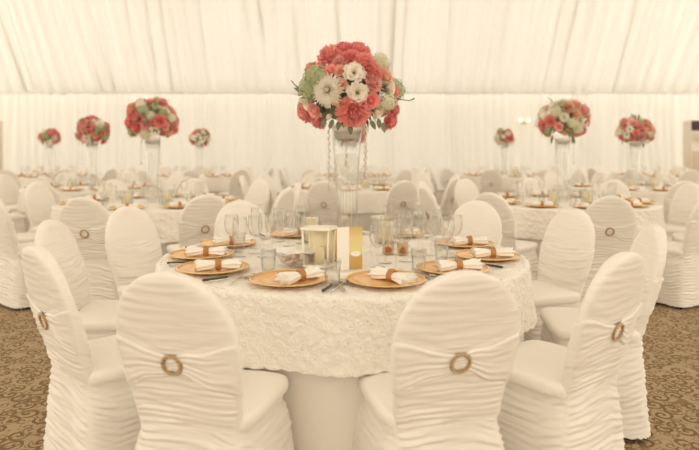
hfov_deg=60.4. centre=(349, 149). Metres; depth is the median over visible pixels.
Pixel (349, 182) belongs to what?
rolled napkin
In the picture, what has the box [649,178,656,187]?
candle jar
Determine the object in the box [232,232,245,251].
water tumbler
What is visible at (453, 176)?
banquet chair
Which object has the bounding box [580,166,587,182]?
banquet chair
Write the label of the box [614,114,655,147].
flower bouquet
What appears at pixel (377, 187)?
rolled napkin
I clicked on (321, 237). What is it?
candle lantern
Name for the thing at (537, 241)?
banquet table
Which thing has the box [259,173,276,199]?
banquet chair
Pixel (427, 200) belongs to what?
banquet chair
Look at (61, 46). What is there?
ceiling
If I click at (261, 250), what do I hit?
water tumbler
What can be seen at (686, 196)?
banquet chair
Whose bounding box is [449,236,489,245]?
rolled napkin
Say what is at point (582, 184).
rolled napkin
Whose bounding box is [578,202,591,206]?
rolled napkin
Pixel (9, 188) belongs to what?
banquet chair
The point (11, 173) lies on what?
banquet chair
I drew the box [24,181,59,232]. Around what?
banquet chair
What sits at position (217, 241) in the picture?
rolled napkin
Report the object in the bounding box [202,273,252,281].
knife
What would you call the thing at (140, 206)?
charger plate
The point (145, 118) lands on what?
flower bouquet
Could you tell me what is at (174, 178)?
banquet chair
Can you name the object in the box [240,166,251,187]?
banquet chair
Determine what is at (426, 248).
water tumbler
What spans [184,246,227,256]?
rolled napkin
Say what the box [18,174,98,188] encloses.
tablecloth
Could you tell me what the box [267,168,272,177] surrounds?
banquet chair
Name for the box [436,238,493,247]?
charger plate
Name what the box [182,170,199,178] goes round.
banquet chair
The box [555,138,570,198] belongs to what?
glass vase
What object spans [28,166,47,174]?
banquet chair
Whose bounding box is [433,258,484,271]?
rolled napkin
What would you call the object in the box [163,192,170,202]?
candle
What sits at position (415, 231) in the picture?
rolled napkin
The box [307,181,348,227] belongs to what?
banquet chair
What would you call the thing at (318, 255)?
candle
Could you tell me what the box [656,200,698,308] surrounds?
banquet chair
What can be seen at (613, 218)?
banquet chair
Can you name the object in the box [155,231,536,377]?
tablecloth
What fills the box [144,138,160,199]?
glass vase
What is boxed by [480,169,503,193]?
banquet chair
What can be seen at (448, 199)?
banquet chair
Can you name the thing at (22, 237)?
banquet chair
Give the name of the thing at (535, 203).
rolled napkin
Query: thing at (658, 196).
tablecloth
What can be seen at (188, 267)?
charger plate
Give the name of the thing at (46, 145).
glass vase
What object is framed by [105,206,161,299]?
banquet chair
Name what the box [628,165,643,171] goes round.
banquet chair
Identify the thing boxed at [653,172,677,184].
banquet chair
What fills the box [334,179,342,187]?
candle jar
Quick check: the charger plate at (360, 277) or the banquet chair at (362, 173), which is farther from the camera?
the banquet chair at (362, 173)
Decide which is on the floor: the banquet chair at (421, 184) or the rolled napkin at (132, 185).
the banquet chair at (421, 184)
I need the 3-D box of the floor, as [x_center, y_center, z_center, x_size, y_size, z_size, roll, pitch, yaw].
[0.000,1.340,5.150,30.000,0.120,26.300,0,0,0]
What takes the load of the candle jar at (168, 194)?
on the tablecloth at (165, 220)
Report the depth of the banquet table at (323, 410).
2.16 m
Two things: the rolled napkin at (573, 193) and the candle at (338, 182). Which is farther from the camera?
the candle at (338, 182)
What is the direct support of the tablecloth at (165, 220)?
on the banquet table at (163, 245)
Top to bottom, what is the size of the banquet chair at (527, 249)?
0.929 m
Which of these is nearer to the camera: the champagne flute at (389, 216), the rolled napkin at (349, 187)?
the champagne flute at (389, 216)
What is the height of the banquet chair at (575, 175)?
0.909 m
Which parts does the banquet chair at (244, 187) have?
backrest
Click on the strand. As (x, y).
(327, 131)
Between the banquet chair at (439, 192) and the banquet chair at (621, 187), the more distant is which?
the banquet chair at (439, 192)
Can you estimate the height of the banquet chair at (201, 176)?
0.929 m
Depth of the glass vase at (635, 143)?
8.36 m
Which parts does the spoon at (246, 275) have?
handle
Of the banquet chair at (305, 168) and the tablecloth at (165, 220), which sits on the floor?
the banquet chair at (305, 168)
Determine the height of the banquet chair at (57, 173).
0.909 m
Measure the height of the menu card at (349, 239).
0.185 m
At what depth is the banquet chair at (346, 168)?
13.76 m
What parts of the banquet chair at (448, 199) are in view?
seat, sash, backrest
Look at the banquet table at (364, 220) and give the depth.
7.56 m
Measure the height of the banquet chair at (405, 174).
0.909 m
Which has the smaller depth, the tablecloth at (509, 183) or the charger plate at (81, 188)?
the charger plate at (81, 188)
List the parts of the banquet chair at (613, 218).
backrest, sash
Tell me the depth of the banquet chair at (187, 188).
7.42 m
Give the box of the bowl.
[276,252,312,266]
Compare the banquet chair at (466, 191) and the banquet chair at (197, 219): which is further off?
the banquet chair at (466, 191)
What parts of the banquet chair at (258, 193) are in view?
sash, backrest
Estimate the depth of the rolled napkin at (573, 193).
6.65 m
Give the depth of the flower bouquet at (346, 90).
2.86 m
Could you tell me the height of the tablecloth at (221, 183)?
0.275 m
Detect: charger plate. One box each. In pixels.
[58,188,83,190]
[108,205,145,208]
[162,204,183,207]
[168,247,233,259]
[175,259,248,274]
[198,238,255,247]
[249,269,327,286]
[270,230,304,237]
[346,269,425,287]
[373,230,423,237]
[416,260,489,273]
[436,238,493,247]
[454,249,520,261]
[524,203,559,207]
[528,193,549,196]
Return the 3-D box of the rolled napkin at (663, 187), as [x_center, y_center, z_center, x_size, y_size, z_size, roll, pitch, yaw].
[4.031,0.494,7.703,0.202,0.053,0.105,0,0,21]
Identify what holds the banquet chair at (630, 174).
on the floor
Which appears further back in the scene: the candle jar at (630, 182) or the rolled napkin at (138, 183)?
the rolled napkin at (138, 183)
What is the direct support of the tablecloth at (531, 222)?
on the banquet table at (537, 241)
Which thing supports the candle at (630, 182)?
on the candle jar at (630, 182)
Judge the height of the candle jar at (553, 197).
0.130 m
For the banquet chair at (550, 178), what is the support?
on the floor
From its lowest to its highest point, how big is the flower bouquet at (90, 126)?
0.471 m
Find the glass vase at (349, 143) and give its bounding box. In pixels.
[345,141,356,185]
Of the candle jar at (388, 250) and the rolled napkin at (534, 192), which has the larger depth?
the rolled napkin at (534, 192)
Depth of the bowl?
2.69 m
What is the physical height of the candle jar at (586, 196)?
0.130 m
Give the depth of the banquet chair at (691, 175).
10.90 m
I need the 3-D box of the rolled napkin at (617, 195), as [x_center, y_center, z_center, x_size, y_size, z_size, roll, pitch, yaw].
[2.834,0.494,6.324,0.202,0.053,0.105,0,0,-14]
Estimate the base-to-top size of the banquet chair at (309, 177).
0.929 m
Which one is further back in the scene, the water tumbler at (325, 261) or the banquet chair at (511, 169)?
the banquet chair at (511, 169)
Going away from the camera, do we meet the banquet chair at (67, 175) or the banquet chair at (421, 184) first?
the banquet chair at (421, 184)
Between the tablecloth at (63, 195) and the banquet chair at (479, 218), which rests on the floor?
the banquet chair at (479, 218)
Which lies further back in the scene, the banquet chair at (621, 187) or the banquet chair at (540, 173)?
the banquet chair at (540, 173)
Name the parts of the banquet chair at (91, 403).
backrest, sash, seat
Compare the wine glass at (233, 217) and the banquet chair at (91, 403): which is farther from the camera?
the wine glass at (233, 217)
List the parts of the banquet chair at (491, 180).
sash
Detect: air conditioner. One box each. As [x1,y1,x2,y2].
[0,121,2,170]
[683,120,698,171]
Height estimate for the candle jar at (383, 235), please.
0.125 m
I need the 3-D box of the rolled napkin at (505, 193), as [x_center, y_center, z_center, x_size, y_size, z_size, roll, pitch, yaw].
[1.746,0.494,6.660,0.202,0.053,0.105,0,0,-5]
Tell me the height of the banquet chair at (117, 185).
0.929 m
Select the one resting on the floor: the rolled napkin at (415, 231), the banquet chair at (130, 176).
the banquet chair at (130, 176)
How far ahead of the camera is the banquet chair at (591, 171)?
12.15 m
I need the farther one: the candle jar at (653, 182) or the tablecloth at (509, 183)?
the tablecloth at (509, 183)
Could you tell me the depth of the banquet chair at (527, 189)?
7.52 m
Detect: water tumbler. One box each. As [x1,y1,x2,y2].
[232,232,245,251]
[260,247,275,270]
[324,260,340,286]
[411,248,426,272]
[434,240,448,259]
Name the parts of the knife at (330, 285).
handle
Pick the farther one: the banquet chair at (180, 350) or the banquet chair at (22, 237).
the banquet chair at (22, 237)
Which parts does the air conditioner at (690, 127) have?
panel, display panel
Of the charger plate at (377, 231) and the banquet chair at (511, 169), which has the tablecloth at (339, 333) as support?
the charger plate at (377, 231)
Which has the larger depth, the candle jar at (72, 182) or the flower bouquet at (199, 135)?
the flower bouquet at (199, 135)
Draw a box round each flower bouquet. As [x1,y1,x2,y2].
[37,128,61,144]
[75,115,110,146]
[124,96,179,140]
[188,128,210,147]
[291,41,414,134]
[334,124,368,146]
[494,128,515,145]
[535,97,590,143]
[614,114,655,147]
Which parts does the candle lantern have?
post, post, panel, post, post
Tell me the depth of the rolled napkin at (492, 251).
2.87 m
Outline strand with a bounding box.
[327,131,330,189]
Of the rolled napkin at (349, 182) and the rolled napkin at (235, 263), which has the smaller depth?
the rolled napkin at (235, 263)
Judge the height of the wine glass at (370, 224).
0.192 m
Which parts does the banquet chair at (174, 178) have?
sash, backrest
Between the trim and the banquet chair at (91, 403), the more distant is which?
the trim
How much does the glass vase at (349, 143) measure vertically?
0.645 m
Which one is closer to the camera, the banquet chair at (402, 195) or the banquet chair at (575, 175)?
the banquet chair at (402, 195)
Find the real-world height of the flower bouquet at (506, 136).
0.412 m
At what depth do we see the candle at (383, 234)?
3.35 m
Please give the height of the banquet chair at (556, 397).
0.929 m
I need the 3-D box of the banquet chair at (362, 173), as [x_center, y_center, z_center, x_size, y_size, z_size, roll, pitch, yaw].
[0.160,0.807,11.042,0.510,0.909,0.561,0,0,-2]
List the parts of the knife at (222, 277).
handle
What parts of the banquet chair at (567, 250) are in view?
seat, sash, backrest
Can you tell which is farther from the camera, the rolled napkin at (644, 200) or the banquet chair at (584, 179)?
the banquet chair at (584, 179)
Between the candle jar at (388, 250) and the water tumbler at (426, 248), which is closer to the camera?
the water tumbler at (426, 248)
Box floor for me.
[0,193,698,449]
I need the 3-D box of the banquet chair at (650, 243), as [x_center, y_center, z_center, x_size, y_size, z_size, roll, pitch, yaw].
[1.195,0.817,2.873,0.561,0.929,0.510,0,0,8]
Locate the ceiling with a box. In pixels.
[0,0,698,94]
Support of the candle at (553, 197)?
on the candle jar at (553, 197)
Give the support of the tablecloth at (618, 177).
on the banquet table
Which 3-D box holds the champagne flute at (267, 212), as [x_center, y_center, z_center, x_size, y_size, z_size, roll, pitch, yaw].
[-0.420,0.412,2.920,0.062,0.215,0.062,0,0,-36]
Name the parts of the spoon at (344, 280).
handle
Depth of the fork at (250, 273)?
2.38 m
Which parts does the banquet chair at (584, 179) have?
sash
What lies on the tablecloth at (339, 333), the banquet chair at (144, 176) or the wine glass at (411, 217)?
the wine glass at (411, 217)
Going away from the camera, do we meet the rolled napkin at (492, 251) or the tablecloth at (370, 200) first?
the rolled napkin at (492, 251)
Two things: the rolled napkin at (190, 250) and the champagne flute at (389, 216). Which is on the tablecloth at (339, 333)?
the champagne flute at (389, 216)
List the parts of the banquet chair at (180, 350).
backrest, sash, seat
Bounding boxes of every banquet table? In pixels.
[20,212,29,232]
[160,191,228,194]
[161,241,178,256]
[243,334,523,449]
[297,211,413,230]
[517,238,542,260]
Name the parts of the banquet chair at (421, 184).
backrest, seat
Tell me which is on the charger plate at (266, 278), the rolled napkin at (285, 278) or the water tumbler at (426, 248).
the rolled napkin at (285, 278)
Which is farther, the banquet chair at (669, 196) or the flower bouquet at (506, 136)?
the flower bouquet at (506, 136)
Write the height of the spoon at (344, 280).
0.011 m
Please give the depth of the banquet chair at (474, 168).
13.83 m
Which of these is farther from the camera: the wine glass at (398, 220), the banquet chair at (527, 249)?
the banquet chair at (527, 249)
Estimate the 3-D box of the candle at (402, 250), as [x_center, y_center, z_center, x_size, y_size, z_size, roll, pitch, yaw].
[0.265,0.497,2.990,0.035,0.032,0.035,0,0,0]
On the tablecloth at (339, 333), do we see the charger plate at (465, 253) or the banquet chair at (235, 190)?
the charger plate at (465, 253)
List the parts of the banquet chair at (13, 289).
sash, backrest, seat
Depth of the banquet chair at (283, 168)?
12.68 m
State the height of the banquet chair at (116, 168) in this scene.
0.909 m
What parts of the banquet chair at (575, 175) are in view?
sash, backrest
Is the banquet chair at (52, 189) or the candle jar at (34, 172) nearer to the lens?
the banquet chair at (52, 189)
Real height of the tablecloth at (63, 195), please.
0.275 m
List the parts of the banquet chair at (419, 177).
sash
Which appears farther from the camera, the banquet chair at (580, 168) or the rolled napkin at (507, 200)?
the banquet chair at (580, 168)
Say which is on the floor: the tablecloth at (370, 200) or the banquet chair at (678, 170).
the banquet chair at (678, 170)
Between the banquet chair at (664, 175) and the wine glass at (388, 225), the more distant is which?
the banquet chair at (664, 175)
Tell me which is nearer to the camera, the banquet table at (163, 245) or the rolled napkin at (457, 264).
the rolled napkin at (457, 264)
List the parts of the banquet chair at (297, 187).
sash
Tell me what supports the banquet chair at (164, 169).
on the floor
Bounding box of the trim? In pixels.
[0,92,698,93]
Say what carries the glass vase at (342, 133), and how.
on the tablecloth at (339, 333)
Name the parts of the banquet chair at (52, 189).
backrest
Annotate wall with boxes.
[0,93,698,192]
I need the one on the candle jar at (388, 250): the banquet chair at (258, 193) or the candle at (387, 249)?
the candle at (387, 249)
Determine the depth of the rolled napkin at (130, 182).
8.97 m
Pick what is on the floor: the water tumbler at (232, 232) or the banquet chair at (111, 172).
the banquet chair at (111, 172)
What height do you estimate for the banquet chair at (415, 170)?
0.909 m
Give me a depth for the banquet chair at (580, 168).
12.08 m
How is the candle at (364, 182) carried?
on the candle jar at (364, 182)
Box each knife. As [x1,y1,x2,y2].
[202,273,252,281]
[321,278,342,291]
[484,263,502,267]
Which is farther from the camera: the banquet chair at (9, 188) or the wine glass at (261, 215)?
the banquet chair at (9, 188)
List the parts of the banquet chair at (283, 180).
sash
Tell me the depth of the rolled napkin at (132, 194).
6.54 m
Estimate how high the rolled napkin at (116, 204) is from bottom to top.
0.053 m
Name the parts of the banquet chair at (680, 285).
seat, sash, backrest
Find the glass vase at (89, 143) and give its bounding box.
[86,141,97,185]
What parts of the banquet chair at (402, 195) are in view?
seat, sash, backrest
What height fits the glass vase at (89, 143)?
0.645 m
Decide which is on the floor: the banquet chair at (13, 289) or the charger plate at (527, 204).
the banquet chair at (13, 289)
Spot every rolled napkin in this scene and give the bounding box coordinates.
[63,186,80,189]
[84,195,105,198]
[115,203,139,207]
[122,193,141,196]
[128,181,141,184]
[128,184,140,187]
[138,183,152,184]
[167,202,187,206]
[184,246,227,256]
[194,258,241,271]
[212,235,251,245]
[217,195,233,199]
[274,265,326,284]
[282,227,304,235]
[341,186,356,189]
[345,181,357,183]
[367,266,419,286]
[375,186,390,188]
[393,227,419,234]
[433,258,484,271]
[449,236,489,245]
[470,247,515,257]
[498,192,516,195]
[504,198,515,202]
[530,201,553,205]
[533,191,549,194]
[570,192,582,195]
[574,183,589,185]
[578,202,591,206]
[609,194,629,198]
[628,201,642,205]
[629,198,649,202]
[655,186,669,189]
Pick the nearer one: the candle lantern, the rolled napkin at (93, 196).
the candle lantern
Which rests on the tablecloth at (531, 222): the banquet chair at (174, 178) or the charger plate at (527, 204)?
the charger plate at (527, 204)
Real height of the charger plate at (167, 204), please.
0.019 m
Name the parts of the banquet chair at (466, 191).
sash, backrest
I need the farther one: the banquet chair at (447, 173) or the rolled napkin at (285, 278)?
the banquet chair at (447, 173)
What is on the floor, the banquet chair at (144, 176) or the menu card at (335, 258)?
the banquet chair at (144, 176)
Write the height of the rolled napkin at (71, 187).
0.053 m
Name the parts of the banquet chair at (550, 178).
backrest, sash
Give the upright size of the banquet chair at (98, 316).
0.929 m
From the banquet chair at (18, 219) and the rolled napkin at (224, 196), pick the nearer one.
the rolled napkin at (224, 196)
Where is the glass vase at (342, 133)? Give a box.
[331,125,362,227]
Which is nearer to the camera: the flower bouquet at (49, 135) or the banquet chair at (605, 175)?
the banquet chair at (605, 175)
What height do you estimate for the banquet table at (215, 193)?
0.750 m
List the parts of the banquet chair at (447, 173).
backrest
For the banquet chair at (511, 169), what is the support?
on the floor
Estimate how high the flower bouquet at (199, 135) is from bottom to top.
0.406 m
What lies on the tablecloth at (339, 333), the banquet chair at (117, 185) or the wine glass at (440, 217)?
the wine glass at (440, 217)
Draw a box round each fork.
[229,273,254,283]
[331,279,345,290]
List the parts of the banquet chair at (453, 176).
backrest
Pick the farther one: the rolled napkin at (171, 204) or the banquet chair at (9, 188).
the banquet chair at (9, 188)
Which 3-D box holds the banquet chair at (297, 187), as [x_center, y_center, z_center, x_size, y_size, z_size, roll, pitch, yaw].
[-0.791,0.817,6.360,0.561,0.929,0.510,0,0,-14]
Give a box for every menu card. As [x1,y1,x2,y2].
[334,228,336,259]
[337,226,361,270]
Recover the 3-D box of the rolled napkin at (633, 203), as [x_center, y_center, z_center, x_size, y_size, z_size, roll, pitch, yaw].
[2.595,0.494,5.547,0.202,0.053,0.105,0,0,-21]
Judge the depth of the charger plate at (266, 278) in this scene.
2.37 m
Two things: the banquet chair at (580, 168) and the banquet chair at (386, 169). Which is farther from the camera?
the banquet chair at (386, 169)
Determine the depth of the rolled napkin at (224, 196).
6.16 m
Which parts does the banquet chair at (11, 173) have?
backrest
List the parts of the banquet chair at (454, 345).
seat, sash, backrest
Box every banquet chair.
[0,170,19,188]
[0,174,19,213]
[0,198,33,309]
[9,213,26,232]
[16,232,35,243]
[21,245,140,449]
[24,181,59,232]
[24,183,55,231]
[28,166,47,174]
[34,220,119,365]
[51,169,72,182]
[54,172,79,184]
[60,197,118,300]
[72,165,89,173]
[97,179,129,197]
[102,168,116,180]
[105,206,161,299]
[113,166,119,177]
[115,271,293,449]
[116,171,139,183]
[136,170,153,183]
[157,166,173,174]
[164,172,183,192]
[167,194,225,252]
[175,177,191,192]
[177,178,208,195]
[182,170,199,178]
[197,165,213,173]
[198,174,204,181]
[214,200,270,236]
[219,169,248,199]
[239,176,248,200]
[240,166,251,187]
[245,180,269,213]
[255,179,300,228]
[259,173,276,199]
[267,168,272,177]
[268,188,293,230]
[278,168,288,189]
[280,167,290,186]
[288,183,301,227]
[302,166,315,176]
[302,169,317,180]
[302,172,324,184]
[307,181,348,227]
[338,165,353,173]
[348,170,369,183]
[352,270,519,449]
[371,180,416,229]
[376,166,392,174]
[395,169,411,182]
[411,166,419,179]
[411,172,430,211]
[412,178,457,233]
[418,182,449,229]
[419,175,459,218]
[419,187,446,235]
[429,167,444,204]
[438,166,445,187]
[442,168,456,213]
[446,200,501,245]
[454,179,479,208]
[468,165,483,172]
[474,192,537,279]
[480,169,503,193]
[497,252,645,449]
[506,165,523,173]
[517,178,548,194]
[524,208,594,340]
[533,169,548,180]
[539,224,667,439]
[543,172,563,195]
[549,166,561,178]
[564,167,581,190]
[564,169,579,195]
[579,196,636,305]
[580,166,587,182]
[588,167,598,181]
[590,171,614,183]
[594,165,603,171]
[595,179,629,196]
[623,169,644,183]
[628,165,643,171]
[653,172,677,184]
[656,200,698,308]
[664,181,698,223]
[665,183,698,240]
[672,166,687,173]
[672,233,683,241]
[678,169,698,184]
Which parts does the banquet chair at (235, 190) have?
seat, sash, backrest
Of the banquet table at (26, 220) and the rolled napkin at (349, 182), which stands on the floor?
the banquet table at (26, 220)
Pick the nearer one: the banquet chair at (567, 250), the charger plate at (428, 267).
the charger plate at (428, 267)
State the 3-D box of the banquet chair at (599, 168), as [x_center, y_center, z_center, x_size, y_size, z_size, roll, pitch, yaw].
[5.800,0.807,13.511,0.510,0.909,0.561,0,0,-32]
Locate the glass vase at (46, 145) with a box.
[45,144,53,175]
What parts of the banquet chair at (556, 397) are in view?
seat, sash, backrest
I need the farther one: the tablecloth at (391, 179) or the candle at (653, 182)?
the tablecloth at (391, 179)
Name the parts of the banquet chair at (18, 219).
seat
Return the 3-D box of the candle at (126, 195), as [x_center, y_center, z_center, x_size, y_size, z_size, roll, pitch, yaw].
[-2.140,0.461,5.780,0.072,0.106,0.072,0,0,0]
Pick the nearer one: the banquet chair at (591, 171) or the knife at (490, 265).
the knife at (490, 265)
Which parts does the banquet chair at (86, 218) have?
backrest, sash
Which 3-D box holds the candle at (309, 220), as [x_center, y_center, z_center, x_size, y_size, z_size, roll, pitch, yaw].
[-0.215,0.445,3.420,0.074,0.137,0.074,0,0,0]
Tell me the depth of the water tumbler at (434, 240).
2.79 m
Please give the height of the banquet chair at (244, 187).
0.929 m
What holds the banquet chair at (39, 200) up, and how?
on the floor
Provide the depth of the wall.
18.00 m
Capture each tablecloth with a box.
[17,184,160,211]
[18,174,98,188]
[50,196,240,242]
[153,174,230,191]
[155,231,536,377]
[287,184,416,213]
[323,174,395,183]
[460,174,531,191]
[472,195,665,240]
[566,184,670,212]
[612,174,679,181]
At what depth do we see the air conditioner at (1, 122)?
16.31 m
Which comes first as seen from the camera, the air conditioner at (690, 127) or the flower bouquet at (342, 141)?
the flower bouquet at (342, 141)
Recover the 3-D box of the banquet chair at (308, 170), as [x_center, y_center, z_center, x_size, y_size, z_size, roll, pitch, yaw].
[-0.595,0.807,11.214,0.510,0.909,0.561,0,0,28]
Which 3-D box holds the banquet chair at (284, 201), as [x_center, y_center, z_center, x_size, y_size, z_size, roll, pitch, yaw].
[-0.803,0.817,5.601,0.561,0.929,0.510,0,0,20]
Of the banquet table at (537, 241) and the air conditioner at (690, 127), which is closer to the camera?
the banquet table at (537, 241)
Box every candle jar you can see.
[32,169,38,175]
[70,180,75,186]
[121,190,130,203]
[161,190,172,202]
[301,215,321,241]
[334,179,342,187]
[362,178,368,187]
[374,220,396,242]
[382,240,393,253]
[397,241,407,254]
[550,190,559,202]
[581,189,592,202]
[628,179,634,186]
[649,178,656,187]
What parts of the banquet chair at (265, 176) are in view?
backrest, sash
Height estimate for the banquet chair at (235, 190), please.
0.909 m
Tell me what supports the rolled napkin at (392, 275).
on the charger plate at (360, 277)
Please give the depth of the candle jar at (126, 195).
5.75 m
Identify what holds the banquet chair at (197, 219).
on the floor
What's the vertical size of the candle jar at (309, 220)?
0.143 m
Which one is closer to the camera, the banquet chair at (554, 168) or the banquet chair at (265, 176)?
the banquet chair at (265, 176)
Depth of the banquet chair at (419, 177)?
9.33 m
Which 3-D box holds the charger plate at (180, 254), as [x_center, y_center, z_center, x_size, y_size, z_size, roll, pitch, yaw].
[-0.725,0.511,2.940,0.313,0.019,0.313,0,0,10]
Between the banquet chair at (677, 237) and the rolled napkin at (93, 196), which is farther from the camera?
the rolled napkin at (93, 196)
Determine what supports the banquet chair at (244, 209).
on the floor
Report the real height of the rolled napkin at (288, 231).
0.053 m
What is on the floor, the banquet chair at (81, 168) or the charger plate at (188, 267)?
the banquet chair at (81, 168)
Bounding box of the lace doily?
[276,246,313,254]
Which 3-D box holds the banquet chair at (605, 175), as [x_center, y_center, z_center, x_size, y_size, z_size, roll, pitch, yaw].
[4.133,0.817,9.656,0.510,0.929,0.561,0,0,9]
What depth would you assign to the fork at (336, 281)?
2.29 m
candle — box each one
[123,192,130,203]
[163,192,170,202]
[305,217,317,240]
[313,246,323,263]
[336,180,340,187]
[362,180,366,186]
[379,221,392,241]
[385,247,391,252]
[399,247,405,253]
[550,192,556,202]
[583,191,590,201]
[628,180,632,186]
[651,180,656,186]
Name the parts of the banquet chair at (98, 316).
backrest, sash, seat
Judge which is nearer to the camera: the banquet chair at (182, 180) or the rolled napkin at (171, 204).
the rolled napkin at (171, 204)
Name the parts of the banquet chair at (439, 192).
backrest, sash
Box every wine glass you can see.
[232,217,247,256]
[248,215,262,253]
[369,224,385,267]
[387,225,403,269]
[397,220,412,261]
[410,217,425,256]
[439,217,454,257]
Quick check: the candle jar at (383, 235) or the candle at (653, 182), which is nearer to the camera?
the candle jar at (383, 235)
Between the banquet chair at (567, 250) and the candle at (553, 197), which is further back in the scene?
the candle at (553, 197)
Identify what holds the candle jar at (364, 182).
on the tablecloth at (370, 200)
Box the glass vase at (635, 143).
[629,141,640,186]
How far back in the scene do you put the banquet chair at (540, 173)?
10.90 m
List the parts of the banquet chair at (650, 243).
seat, backrest, sash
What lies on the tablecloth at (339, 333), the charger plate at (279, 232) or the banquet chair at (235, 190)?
the charger plate at (279, 232)
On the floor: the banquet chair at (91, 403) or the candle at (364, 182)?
the banquet chair at (91, 403)
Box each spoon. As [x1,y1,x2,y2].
[209,274,252,282]
[331,279,348,291]
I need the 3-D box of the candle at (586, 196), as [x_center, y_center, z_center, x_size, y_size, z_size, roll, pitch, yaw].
[2.360,0.461,5.960,0.072,0.106,0.072,0,0,0]
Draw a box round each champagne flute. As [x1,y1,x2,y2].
[257,212,267,257]
[379,216,391,263]
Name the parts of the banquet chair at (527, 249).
backrest, sash, seat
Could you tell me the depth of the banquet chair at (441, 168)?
13.24 m
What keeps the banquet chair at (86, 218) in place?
on the floor
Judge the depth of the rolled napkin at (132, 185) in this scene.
8.15 m
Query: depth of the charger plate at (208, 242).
3.26 m
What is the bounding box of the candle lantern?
[300,225,336,268]
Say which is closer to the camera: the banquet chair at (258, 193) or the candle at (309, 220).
the candle at (309, 220)
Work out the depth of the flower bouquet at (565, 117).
5.95 m
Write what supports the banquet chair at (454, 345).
on the floor
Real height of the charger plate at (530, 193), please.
0.019 m
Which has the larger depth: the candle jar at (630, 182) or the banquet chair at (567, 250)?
the candle jar at (630, 182)
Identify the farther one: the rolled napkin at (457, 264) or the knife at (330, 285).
the rolled napkin at (457, 264)
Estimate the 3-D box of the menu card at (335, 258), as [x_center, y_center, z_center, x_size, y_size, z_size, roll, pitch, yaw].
[-0.075,0.447,2.860,0.074,0.142,0.074,0,0,-20]
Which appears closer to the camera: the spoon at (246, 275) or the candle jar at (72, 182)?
the spoon at (246, 275)
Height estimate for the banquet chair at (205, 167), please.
0.909 m
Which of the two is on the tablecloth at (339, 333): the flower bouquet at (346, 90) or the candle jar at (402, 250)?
the candle jar at (402, 250)

